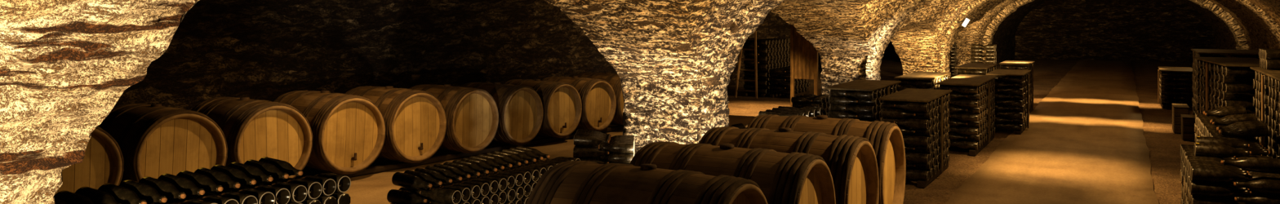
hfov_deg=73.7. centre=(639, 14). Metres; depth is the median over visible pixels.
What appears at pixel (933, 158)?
wine bottle
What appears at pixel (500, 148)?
rail
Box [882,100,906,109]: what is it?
wine bottle
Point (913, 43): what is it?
wall
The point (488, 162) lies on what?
wine bottle
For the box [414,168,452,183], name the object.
wine bottle
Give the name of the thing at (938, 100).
wine bottle
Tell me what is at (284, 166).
wine bottle
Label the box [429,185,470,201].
wine bottle
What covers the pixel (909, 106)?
wine bottle
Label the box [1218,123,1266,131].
wine bottle
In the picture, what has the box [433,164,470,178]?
wine bottle
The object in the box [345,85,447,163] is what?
wine barrel
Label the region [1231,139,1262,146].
wine bottle
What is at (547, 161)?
wine bottle
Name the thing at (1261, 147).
wine bottle
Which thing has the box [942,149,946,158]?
wine bottle
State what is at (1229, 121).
wine bottle
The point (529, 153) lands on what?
wine bottle
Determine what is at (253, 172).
wine bottle
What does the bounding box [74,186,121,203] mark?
wine bottle
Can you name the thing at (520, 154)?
wine bottle
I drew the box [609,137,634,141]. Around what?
wine bottle
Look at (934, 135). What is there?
wine bottle
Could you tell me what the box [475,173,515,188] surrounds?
wine bottle
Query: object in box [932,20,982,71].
wall
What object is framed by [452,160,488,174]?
wine bottle
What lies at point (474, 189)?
wine bottle
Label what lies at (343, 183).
wine bottle
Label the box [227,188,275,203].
wine bottle
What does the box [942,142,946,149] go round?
wine bottle
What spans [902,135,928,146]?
wine bottle
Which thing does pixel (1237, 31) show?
trim
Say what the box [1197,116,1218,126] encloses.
wine bottle
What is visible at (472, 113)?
wine barrel
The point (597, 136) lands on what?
wine bottle
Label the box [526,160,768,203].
wine barrel
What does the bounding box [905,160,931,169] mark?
wine bottle
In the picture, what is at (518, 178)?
wine bottle
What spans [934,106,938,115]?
wine bottle
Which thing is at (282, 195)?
wine bottle
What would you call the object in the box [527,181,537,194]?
wine bottle
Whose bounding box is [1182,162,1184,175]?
wine bottle
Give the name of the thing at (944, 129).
wine bottle
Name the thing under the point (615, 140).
wine bottle
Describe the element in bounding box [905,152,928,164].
wine bottle
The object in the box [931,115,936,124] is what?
wine bottle
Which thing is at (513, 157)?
wine bottle
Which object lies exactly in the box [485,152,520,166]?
wine bottle
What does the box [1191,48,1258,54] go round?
pallet
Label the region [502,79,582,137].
wine barrel
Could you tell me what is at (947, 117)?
wine bottle
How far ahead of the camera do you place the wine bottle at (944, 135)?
8.65 m
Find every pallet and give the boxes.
[769,90,809,98]
[824,79,901,94]
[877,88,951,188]
[893,71,951,80]
[936,74,997,155]
[954,62,998,71]
[986,69,1031,134]
[998,60,1035,111]
[1157,66,1192,110]
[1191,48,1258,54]
[1192,57,1259,111]
[1249,66,1279,155]
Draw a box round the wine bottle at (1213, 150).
[1194,142,1251,158]
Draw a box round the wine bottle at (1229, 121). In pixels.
[1212,115,1257,125]
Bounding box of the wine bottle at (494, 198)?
[485,193,498,203]
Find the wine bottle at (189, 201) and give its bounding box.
[172,199,217,203]
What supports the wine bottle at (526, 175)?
on the wine bottle at (526, 188)
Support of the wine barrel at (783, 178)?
on the rail
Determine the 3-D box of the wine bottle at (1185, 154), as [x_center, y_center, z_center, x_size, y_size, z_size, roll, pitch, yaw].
[3.792,0.976,5.657,0.308,0.089,0.088,0,0,29]
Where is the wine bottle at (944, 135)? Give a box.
[942,133,945,142]
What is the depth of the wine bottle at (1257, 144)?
6.41 m
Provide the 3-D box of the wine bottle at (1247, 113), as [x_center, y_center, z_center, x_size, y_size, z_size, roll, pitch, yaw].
[5.009,0.880,7.210,0.311,0.106,0.089,0,0,29]
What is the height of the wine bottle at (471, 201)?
0.089 m
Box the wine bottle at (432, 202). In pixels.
[429,200,469,203]
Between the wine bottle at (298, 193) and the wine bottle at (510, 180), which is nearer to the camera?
the wine bottle at (298, 193)
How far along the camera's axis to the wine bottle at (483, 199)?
5.65 m
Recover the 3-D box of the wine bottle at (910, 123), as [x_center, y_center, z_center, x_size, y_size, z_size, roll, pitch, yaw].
[2.533,1.016,7.979,0.308,0.089,0.089,0,0,29]
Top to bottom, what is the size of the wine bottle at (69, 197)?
0.097 m
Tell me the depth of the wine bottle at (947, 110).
8.84 m
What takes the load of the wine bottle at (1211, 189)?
on the wine bottles at (968, 105)
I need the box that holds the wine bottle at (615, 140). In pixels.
[599,139,634,149]
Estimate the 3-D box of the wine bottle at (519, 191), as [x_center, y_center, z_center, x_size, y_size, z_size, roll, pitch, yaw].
[-0.968,1.244,6.030,0.308,0.088,0.089,0,0,29]
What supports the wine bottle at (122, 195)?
on the wine bottles at (968, 105)
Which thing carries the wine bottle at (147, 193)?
on the wine bottles at (968, 105)
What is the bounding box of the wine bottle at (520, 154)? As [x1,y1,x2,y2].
[501,149,536,162]
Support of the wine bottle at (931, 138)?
on the wine bottle at (917, 148)
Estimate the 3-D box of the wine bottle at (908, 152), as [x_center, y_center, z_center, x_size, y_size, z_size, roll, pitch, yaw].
[2.621,1.335,8.140,0.308,0.089,0.089,0,0,29]
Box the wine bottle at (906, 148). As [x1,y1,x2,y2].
[904,144,915,150]
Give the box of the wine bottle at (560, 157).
[545,156,580,160]
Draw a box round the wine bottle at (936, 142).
[934,138,938,147]
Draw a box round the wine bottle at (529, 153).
[508,147,542,160]
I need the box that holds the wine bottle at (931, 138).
[906,133,933,143]
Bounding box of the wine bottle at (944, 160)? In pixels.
[942,157,946,165]
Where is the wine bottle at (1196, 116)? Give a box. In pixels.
[1195,115,1221,124]
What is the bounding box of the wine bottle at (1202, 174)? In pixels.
[1191,166,1252,182]
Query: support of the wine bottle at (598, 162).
on the wine bottles at (968, 105)
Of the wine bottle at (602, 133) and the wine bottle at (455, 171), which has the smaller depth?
the wine bottle at (455, 171)
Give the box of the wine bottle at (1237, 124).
[1217,122,1263,131]
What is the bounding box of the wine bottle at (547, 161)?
[532,160,564,164]
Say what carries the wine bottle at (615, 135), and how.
on the wine bottle
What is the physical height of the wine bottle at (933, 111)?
0.089 m
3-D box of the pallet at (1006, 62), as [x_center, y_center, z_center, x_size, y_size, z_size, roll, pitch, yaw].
[6.276,1.194,14.200,0.490,0.811,1.020,0,0,29]
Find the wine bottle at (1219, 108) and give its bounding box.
[1203,106,1243,115]
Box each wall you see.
[114,0,895,110]
[545,0,862,134]
[864,17,940,75]
[894,0,1215,62]
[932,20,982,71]
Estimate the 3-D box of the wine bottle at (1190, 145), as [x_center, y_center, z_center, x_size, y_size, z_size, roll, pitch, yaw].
[4.020,0.976,6.060,0.308,0.088,0.089,0,0,29]
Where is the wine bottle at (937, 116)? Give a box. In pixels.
[934,114,939,122]
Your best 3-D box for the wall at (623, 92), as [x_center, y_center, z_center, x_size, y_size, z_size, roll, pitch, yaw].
[3.460,0.389,16.428,1.803,2.422,36.057,0,0,29]
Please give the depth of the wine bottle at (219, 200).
3.92 m
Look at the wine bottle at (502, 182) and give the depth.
5.82 m
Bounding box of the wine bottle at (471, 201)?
[466,198,480,203]
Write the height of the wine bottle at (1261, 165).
0.089 m
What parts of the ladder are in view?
rail, rail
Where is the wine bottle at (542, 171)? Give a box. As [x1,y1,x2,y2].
[509,165,546,179]
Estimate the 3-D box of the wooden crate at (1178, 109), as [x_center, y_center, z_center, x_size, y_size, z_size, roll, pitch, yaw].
[7.422,1.420,11.714,0.180,0.352,0.520,0,0,29]
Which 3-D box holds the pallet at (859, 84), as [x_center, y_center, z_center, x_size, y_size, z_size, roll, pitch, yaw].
[2.556,1.194,9.709,0.550,0.811,1.340,0,0,29]
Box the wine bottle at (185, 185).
[157,173,204,196]
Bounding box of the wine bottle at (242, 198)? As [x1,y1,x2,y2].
[208,191,257,203]
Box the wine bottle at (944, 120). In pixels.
[942,118,946,127]
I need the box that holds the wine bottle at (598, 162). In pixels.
[579,158,608,164]
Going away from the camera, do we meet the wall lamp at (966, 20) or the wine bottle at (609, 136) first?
the wine bottle at (609, 136)
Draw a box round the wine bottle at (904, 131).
[897,125,915,134]
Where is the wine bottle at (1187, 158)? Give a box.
[1186,157,1235,171]
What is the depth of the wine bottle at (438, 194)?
5.42 m
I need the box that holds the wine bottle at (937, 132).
[935,130,939,138]
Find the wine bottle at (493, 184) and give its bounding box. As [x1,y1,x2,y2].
[458,178,498,193]
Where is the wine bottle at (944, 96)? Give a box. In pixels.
[942,94,946,102]
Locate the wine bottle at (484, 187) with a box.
[448,180,489,195]
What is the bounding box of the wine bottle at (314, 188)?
[284,178,322,199]
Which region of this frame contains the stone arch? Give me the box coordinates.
[0,0,1279,203]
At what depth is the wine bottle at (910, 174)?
7.92 m
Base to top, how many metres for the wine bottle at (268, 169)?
0.097 m
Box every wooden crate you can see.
[1172,103,1189,133]
[1180,114,1195,140]
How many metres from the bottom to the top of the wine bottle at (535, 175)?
0.089 m
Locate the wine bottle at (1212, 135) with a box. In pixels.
[1211,135,1261,144]
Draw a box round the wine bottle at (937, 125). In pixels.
[935,122,939,131]
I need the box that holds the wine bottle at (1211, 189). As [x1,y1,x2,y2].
[1190,180,1251,197]
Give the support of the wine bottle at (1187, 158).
on the wine bottle
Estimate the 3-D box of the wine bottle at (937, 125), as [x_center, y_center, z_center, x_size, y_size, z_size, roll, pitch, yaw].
[2.784,1.096,8.415,0.308,0.089,0.088,0,0,29]
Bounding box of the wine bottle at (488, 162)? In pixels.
[468,155,504,169]
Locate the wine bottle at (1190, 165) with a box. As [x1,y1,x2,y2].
[1189,164,1249,177]
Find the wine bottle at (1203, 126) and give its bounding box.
[1202,124,1224,135]
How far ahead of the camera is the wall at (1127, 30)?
29.64 m
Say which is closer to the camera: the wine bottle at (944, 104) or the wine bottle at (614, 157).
the wine bottle at (614, 157)
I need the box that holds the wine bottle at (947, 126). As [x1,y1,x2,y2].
[946,124,949,132]
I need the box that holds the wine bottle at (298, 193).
[261,182,306,203]
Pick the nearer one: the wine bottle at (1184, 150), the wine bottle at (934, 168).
the wine bottle at (1184, 150)
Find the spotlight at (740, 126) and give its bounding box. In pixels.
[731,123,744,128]
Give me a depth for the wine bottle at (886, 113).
8.06 m
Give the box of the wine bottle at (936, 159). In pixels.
[934,155,938,164]
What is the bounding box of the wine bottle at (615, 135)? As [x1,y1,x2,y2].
[610,135,635,144]
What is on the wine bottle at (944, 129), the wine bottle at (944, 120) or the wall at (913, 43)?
the wine bottle at (944, 120)
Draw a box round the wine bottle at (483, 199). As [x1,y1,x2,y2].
[475,195,489,203]
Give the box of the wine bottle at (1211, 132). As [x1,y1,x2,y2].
[1208,132,1257,141]
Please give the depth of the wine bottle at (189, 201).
3.86 m
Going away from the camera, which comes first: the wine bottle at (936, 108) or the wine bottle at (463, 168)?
the wine bottle at (463, 168)
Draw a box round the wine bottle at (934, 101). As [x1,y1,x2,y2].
[931,99,936,108]
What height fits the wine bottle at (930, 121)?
0.089 m
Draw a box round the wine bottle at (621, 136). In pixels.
[610,136,634,139]
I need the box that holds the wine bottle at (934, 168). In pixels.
[931,164,936,174]
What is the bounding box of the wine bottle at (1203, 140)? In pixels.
[1195,136,1249,148]
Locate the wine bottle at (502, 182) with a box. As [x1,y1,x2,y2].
[467,176,506,191]
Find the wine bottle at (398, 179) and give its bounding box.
[391,172,431,189]
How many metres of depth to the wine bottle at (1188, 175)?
5.47 m
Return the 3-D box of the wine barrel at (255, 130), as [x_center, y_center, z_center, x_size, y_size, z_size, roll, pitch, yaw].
[-3.348,1.063,7.242,0.945,0.726,0.714,0,0,37]
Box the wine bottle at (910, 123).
[893,119,928,128]
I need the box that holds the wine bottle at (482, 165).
[461,158,497,172]
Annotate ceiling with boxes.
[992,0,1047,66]
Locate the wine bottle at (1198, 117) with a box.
[1198,117,1217,127]
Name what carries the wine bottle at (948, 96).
on the wine bottle at (947, 103)
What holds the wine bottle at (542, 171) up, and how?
on the wine bottle
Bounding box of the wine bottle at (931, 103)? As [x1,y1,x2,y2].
[928,101,933,110]
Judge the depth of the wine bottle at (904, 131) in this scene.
8.03 m
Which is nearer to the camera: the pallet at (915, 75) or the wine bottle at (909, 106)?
the wine bottle at (909, 106)
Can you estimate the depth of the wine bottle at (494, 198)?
5.73 m
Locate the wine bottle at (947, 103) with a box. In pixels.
[945,101,948,109]
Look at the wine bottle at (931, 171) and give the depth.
8.08 m
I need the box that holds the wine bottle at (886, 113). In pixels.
[881,108,915,118]
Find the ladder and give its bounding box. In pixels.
[734,31,757,98]
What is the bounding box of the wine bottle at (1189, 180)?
[1188,177,1249,192]
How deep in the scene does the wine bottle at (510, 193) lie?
5.88 m
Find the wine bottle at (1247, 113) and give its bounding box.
[1210,113,1254,120]
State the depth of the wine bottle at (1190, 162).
5.33 m
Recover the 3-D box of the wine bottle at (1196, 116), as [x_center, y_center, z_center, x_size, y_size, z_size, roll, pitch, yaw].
[5.270,0.976,7.806,0.308,0.089,0.088,0,0,29]
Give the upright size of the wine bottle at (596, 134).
0.097 m
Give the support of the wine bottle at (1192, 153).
on the wine bottle
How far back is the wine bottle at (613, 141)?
7.48 m
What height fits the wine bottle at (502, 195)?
0.089 m
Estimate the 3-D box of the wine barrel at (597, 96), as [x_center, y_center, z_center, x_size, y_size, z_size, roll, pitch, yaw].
[-0.816,1.094,10.584,0.863,0.664,0.651,0,0,37]
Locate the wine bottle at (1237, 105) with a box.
[1203,105,1243,111]
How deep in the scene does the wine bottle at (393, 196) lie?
5.51 m
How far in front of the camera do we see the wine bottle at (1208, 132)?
6.80 m
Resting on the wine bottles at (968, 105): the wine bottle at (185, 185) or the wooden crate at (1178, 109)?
the wine bottle at (185, 185)
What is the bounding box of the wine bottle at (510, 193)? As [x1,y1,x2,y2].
[503,188,515,201]
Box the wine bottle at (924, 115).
[906,109,932,119]
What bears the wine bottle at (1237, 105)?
on the wine bottle
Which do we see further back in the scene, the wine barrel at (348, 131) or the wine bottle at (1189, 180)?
the wine barrel at (348, 131)
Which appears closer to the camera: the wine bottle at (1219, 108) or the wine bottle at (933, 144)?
the wine bottle at (1219, 108)
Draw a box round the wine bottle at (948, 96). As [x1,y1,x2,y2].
[946,93,950,102]
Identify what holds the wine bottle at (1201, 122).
on the wine bottles at (968, 105)
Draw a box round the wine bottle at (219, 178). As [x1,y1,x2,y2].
[194,167,240,189]
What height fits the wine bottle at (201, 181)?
0.097 m
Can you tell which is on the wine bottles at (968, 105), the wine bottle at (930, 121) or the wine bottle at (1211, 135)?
the wine bottle at (1211, 135)
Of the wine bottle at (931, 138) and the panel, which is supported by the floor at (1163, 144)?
the panel
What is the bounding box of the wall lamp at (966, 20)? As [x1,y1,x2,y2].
[956,17,970,26]
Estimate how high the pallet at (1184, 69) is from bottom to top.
0.652 m
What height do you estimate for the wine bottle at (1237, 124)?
0.106 m
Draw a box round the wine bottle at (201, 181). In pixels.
[176,170,223,193]
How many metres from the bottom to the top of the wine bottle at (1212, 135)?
0.088 m
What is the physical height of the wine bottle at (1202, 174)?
0.088 m
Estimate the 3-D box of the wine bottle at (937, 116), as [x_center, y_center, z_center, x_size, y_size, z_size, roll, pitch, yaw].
[2.802,1.016,8.458,0.308,0.089,0.089,0,0,29]
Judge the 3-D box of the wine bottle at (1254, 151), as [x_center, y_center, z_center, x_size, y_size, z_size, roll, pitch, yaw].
[4.323,0.976,6.110,0.308,0.088,0.089,0,0,29]
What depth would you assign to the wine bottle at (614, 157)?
7.37 m
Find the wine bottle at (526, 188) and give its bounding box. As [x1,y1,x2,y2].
[520,183,531,196]
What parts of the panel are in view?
post, post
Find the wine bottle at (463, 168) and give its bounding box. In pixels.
[443,161,479,176]
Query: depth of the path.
9.75 m
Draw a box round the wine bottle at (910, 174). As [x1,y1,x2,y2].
[905,169,928,181]
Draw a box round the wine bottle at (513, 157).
[493,151,528,164]
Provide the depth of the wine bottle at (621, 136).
7.75 m
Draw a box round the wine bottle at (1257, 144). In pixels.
[1217,137,1259,145]
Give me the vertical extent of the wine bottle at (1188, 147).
0.089 m
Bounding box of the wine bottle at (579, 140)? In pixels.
[573,134,608,146]
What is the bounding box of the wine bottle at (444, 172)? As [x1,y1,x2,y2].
[424,165,462,181]
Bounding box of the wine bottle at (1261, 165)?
[1221,157,1279,173]
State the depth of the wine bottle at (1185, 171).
5.70 m
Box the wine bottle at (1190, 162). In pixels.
[1188,161,1248,173]
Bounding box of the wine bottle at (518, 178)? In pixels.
[484,172,523,186]
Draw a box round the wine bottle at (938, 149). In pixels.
[934,146,940,155]
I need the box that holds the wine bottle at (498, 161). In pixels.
[476,154,512,168]
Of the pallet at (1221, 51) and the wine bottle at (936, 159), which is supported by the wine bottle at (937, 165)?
the wine bottle at (936, 159)
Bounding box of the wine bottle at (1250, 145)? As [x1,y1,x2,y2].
[1249,145,1268,151]
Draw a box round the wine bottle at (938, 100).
[935,97,940,106]
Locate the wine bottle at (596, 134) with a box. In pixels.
[576,132,610,140]
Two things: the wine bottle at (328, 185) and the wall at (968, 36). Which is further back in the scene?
the wall at (968, 36)
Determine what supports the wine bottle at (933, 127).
on the wine bottle at (934, 135)
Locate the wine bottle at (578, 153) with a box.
[573,147,608,158]
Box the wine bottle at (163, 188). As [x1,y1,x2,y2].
[138,176,186,199]
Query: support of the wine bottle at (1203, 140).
on the wine bottle at (1183, 148)
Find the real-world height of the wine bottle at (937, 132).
0.088 m
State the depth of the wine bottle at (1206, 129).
6.96 m
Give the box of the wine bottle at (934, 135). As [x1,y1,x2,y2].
[931,132,936,141]
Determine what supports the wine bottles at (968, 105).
on the floor at (1163, 144)
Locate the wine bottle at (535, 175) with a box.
[501,168,539,182]
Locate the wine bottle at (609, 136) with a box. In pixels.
[576,130,610,137]
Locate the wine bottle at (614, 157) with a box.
[598,153,633,163]
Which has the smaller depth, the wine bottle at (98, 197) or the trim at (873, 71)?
the wine bottle at (98, 197)
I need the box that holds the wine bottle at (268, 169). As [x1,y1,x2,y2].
[244,159,288,179]
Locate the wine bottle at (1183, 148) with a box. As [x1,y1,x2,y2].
[1182,147,1235,160]
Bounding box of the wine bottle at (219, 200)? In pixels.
[190,195,239,203]
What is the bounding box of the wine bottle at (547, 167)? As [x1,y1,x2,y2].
[516,164,552,170]
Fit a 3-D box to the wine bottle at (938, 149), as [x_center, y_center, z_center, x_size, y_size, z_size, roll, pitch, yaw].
[2.807,1.335,8.455,0.308,0.089,0.088,0,0,29]
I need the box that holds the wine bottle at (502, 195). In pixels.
[495,191,506,203]
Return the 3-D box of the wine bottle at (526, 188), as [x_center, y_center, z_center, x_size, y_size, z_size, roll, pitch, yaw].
[-0.929,1.244,6.114,0.308,0.089,0.088,0,0,29]
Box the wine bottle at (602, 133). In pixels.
[577,128,611,137]
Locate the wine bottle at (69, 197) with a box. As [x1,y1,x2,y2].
[53,190,93,203]
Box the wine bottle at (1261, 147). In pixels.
[1235,141,1265,148]
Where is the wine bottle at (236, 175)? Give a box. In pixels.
[210,164,256,186]
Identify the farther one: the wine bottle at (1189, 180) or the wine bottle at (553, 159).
the wine bottle at (553, 159)
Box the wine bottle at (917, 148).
[905,143,932,152]
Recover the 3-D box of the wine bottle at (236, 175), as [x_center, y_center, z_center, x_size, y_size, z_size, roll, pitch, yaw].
[-2.052,0.821,4.322,0.310,0.097,0.089,0,0,29]
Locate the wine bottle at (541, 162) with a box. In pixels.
[524,161,557,166]
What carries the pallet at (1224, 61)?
on the floor at (1163, 144)
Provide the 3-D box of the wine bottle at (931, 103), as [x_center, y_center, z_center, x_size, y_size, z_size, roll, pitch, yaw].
[2.626,0.858,8.137,0.308,0.088,0.089,0,0,29]
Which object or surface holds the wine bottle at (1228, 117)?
on the wine bottle at (1203, 126)
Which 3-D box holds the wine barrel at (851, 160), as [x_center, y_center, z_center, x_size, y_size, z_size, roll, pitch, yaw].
[0.870,1.054,5.142,0.967,0.744,0.730,0,0,30]
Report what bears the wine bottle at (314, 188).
on the wine bottles at (968, 105)
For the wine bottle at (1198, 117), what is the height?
0.089 m
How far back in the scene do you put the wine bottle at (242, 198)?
4.00 m
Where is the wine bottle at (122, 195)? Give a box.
[97,183,146,203]
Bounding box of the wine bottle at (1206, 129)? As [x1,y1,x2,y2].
[1205,128,1217,137]
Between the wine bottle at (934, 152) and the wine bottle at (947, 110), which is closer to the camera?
the wine bottle at (934, 152)
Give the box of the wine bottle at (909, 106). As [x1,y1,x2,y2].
[893,102,928,111]
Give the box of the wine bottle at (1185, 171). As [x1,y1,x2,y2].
[1184,166,1186,180]
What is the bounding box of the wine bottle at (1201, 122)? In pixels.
[1200,120,1209,131]
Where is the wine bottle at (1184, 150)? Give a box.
[1182,149,1237,159]
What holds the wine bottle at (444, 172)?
on the wine bottles at (968, 105)
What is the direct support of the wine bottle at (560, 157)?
on the wine bottle
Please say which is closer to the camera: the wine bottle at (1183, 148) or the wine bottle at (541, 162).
the wine bottle at (1183, 148)
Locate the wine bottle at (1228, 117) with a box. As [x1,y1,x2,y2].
[1209,114,1253,123]
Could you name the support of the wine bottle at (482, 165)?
on the wine bottles at (968, 105)
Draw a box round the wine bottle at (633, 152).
[599,151,634,156]
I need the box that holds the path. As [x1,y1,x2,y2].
[946,59,1159,203]
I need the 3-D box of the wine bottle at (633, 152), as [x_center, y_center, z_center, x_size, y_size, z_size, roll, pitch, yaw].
[-0.205,1.244,7.492,0.308,0.089,0.089,0,0,1]
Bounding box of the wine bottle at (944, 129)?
[942,126,946,134]
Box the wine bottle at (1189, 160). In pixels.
[1187,159,1243,173]
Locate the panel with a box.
[790,24,817,106]
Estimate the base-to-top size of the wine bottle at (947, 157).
0.089 m
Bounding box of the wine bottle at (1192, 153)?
[1185,151,1236,159]
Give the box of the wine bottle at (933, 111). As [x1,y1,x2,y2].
[931,107,935,117]
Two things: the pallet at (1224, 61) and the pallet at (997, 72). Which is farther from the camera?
the pallet at (997, 72)
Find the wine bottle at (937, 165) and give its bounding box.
[934,162,939,171]
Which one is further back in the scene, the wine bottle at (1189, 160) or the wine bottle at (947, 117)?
the wine bottle at (947, 117)
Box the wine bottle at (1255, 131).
[1218,124,1269,137]
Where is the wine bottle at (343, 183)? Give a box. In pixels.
[306,173,351,192]
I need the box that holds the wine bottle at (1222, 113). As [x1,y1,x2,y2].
[1204,106,1246,117]
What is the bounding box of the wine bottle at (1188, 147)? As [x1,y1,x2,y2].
[1181,146,1194,158]
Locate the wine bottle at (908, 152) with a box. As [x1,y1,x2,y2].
[906,151,932,160]
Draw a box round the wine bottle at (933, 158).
[931,157,934,166]
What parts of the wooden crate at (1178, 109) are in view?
lid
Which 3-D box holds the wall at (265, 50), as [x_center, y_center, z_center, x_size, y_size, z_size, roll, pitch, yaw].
[1.918,0.381,17.285,1.868,2.438,36.107,0,0,29]
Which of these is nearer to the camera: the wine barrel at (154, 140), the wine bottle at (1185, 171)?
the wine bottle at (1185, 171)
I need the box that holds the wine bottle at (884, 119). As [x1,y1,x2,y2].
[881,117,906,126]
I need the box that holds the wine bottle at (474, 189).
[440,182,479,199]
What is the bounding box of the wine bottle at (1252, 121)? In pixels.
[1216,120,1263,128]
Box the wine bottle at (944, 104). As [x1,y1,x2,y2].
[942,102,945,111]
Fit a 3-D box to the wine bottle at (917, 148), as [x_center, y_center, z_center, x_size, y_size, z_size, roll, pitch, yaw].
[2.603,1.255,8.097,0.308,0.089,0.088,0,0,29]
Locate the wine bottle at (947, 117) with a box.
[945,116,948,124]
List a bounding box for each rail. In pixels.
[302,142,491,173]
[333,124,623,177]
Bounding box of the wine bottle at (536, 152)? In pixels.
[515,146,550,159]
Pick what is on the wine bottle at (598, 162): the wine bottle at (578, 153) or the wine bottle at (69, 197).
the wine bottle at (578, 153)
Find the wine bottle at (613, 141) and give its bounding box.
[598,141,633,146]
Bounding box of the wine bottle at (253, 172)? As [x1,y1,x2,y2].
[227,162,273,182]
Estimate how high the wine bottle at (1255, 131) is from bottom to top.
0.105 m
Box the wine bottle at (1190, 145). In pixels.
[1180,144,1194,156]
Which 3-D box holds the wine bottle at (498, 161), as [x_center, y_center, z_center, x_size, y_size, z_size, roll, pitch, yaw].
[-1.073,1.090,6.301,0.310,0.097,0.089,0,0,30]
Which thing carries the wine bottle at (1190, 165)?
on the wine bottle at (1189, 180)
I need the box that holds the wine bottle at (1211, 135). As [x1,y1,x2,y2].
[1209,133,1258,142]
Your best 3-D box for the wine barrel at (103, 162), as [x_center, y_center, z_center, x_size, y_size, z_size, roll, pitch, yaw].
[-4.229,1.065,6.051,0.940,0.723,0.710,0,0,37]
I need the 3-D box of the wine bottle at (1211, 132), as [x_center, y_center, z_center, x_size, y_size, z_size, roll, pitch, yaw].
[4.642,0.976,6.674,0.308,0.089,0.088,0,0,29]
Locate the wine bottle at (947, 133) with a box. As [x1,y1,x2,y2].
[945,131,948,140]
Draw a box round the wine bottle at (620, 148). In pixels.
[598,142,634,153]
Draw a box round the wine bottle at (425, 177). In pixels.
[404,169,442,186]
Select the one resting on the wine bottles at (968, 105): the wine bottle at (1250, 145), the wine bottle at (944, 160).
the wine bottle at (1250, 145)
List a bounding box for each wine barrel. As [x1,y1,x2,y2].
[53,126,124,195]
[97,103,227,183]
[191,97,312,177]
[273,90,386,174]
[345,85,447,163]
[408,84,498,153]
[460,81,543,145]
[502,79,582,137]
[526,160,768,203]
[541,75,616,131]
[575,71,623,124]
[630,141,835,203]
[698,126,879,203]
[746,114,906,203]
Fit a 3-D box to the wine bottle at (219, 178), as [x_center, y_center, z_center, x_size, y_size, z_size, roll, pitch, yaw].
[-2.091,0.821,4.238,0.310,0.097,0.089,0,0,29]
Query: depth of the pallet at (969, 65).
13.19 m
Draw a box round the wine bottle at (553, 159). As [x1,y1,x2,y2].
[539,158,573,162]
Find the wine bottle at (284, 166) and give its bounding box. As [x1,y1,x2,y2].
[258,156,302,176]
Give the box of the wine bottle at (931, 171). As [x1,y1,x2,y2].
[906,167,933,177]
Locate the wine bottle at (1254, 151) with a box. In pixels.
[1236,146,1270,155]
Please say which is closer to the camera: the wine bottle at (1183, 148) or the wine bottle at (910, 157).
the wine bottle at (1183, 148)
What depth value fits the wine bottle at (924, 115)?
8.03 m
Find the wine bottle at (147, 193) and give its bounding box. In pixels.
[118,179,167,203]
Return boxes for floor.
[294,115,755,203]
[727,55,1195,203]
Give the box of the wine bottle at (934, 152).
[931,148,937,157]
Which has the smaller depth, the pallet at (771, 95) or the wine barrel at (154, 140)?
the wine barrel at (154, 140)
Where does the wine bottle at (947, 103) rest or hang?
on the wine bottle at (947, 110)
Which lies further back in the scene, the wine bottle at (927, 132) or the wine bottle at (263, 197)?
the wine bottle at (927, 132)
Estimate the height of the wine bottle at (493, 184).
0.089 m
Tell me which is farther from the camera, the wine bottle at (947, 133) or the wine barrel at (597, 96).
the wine barrel at (597, 96)
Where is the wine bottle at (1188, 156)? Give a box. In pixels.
[1186,155,1222,160]
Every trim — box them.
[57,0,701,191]
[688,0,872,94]
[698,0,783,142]
[865,0,922,79]
[939,0,1279,78]
[982,0,1248,62]
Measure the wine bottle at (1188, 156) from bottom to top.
0.089 m
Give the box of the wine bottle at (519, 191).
[511,186,524,199]
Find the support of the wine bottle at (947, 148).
on the wine bottle at (947, 157)
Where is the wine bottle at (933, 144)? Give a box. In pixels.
[931,141,935,150]
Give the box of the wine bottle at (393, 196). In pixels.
[386,189,427,203]
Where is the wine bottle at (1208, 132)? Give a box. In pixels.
[1207,131,1254,138]
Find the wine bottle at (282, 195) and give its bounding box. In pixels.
[242,185,290,203]
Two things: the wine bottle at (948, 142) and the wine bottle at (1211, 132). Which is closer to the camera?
the wine bottle at (1211, 132)
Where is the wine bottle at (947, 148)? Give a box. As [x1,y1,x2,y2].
[945,146,948,155]
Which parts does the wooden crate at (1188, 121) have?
lid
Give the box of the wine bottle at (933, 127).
[931,124,935,133]
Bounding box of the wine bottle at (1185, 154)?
[1183,153,1226,166]
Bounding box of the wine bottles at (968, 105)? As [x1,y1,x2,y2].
[151,38,1279,203]
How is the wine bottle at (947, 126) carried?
on the wine bottle at (947, 133)
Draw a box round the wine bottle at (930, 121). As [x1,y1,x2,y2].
[905,117,932,127]
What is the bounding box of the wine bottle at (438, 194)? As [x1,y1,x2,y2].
[419,187,461,203]
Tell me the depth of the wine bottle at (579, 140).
7.37 m
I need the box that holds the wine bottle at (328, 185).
[288,176,336,195]
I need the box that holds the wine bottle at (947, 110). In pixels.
[945,108,949,116]
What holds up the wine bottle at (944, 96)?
on the wine bottle at (944, 104)
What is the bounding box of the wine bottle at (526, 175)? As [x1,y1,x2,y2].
[493,169,530,184]
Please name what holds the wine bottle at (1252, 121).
on the wine bottle at (1208, 132)
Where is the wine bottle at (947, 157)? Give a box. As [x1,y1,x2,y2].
[946,154,949,163]
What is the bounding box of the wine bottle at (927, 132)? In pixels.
[904,126,931,136]
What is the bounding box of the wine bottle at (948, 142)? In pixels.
[945,138,950,147]
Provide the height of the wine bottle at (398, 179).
0.096 m
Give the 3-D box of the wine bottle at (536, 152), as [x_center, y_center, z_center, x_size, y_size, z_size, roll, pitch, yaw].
[-0.840,1.090,6.701,0.310,0.096,0.089,0,0,30]
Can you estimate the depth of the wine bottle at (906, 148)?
8.02 m
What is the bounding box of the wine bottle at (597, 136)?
[574,133,609,142]
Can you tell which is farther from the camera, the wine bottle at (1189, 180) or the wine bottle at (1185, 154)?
the wine bottle at (1185, 154)
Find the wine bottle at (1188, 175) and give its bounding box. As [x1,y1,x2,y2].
[1186,173,1233,186]

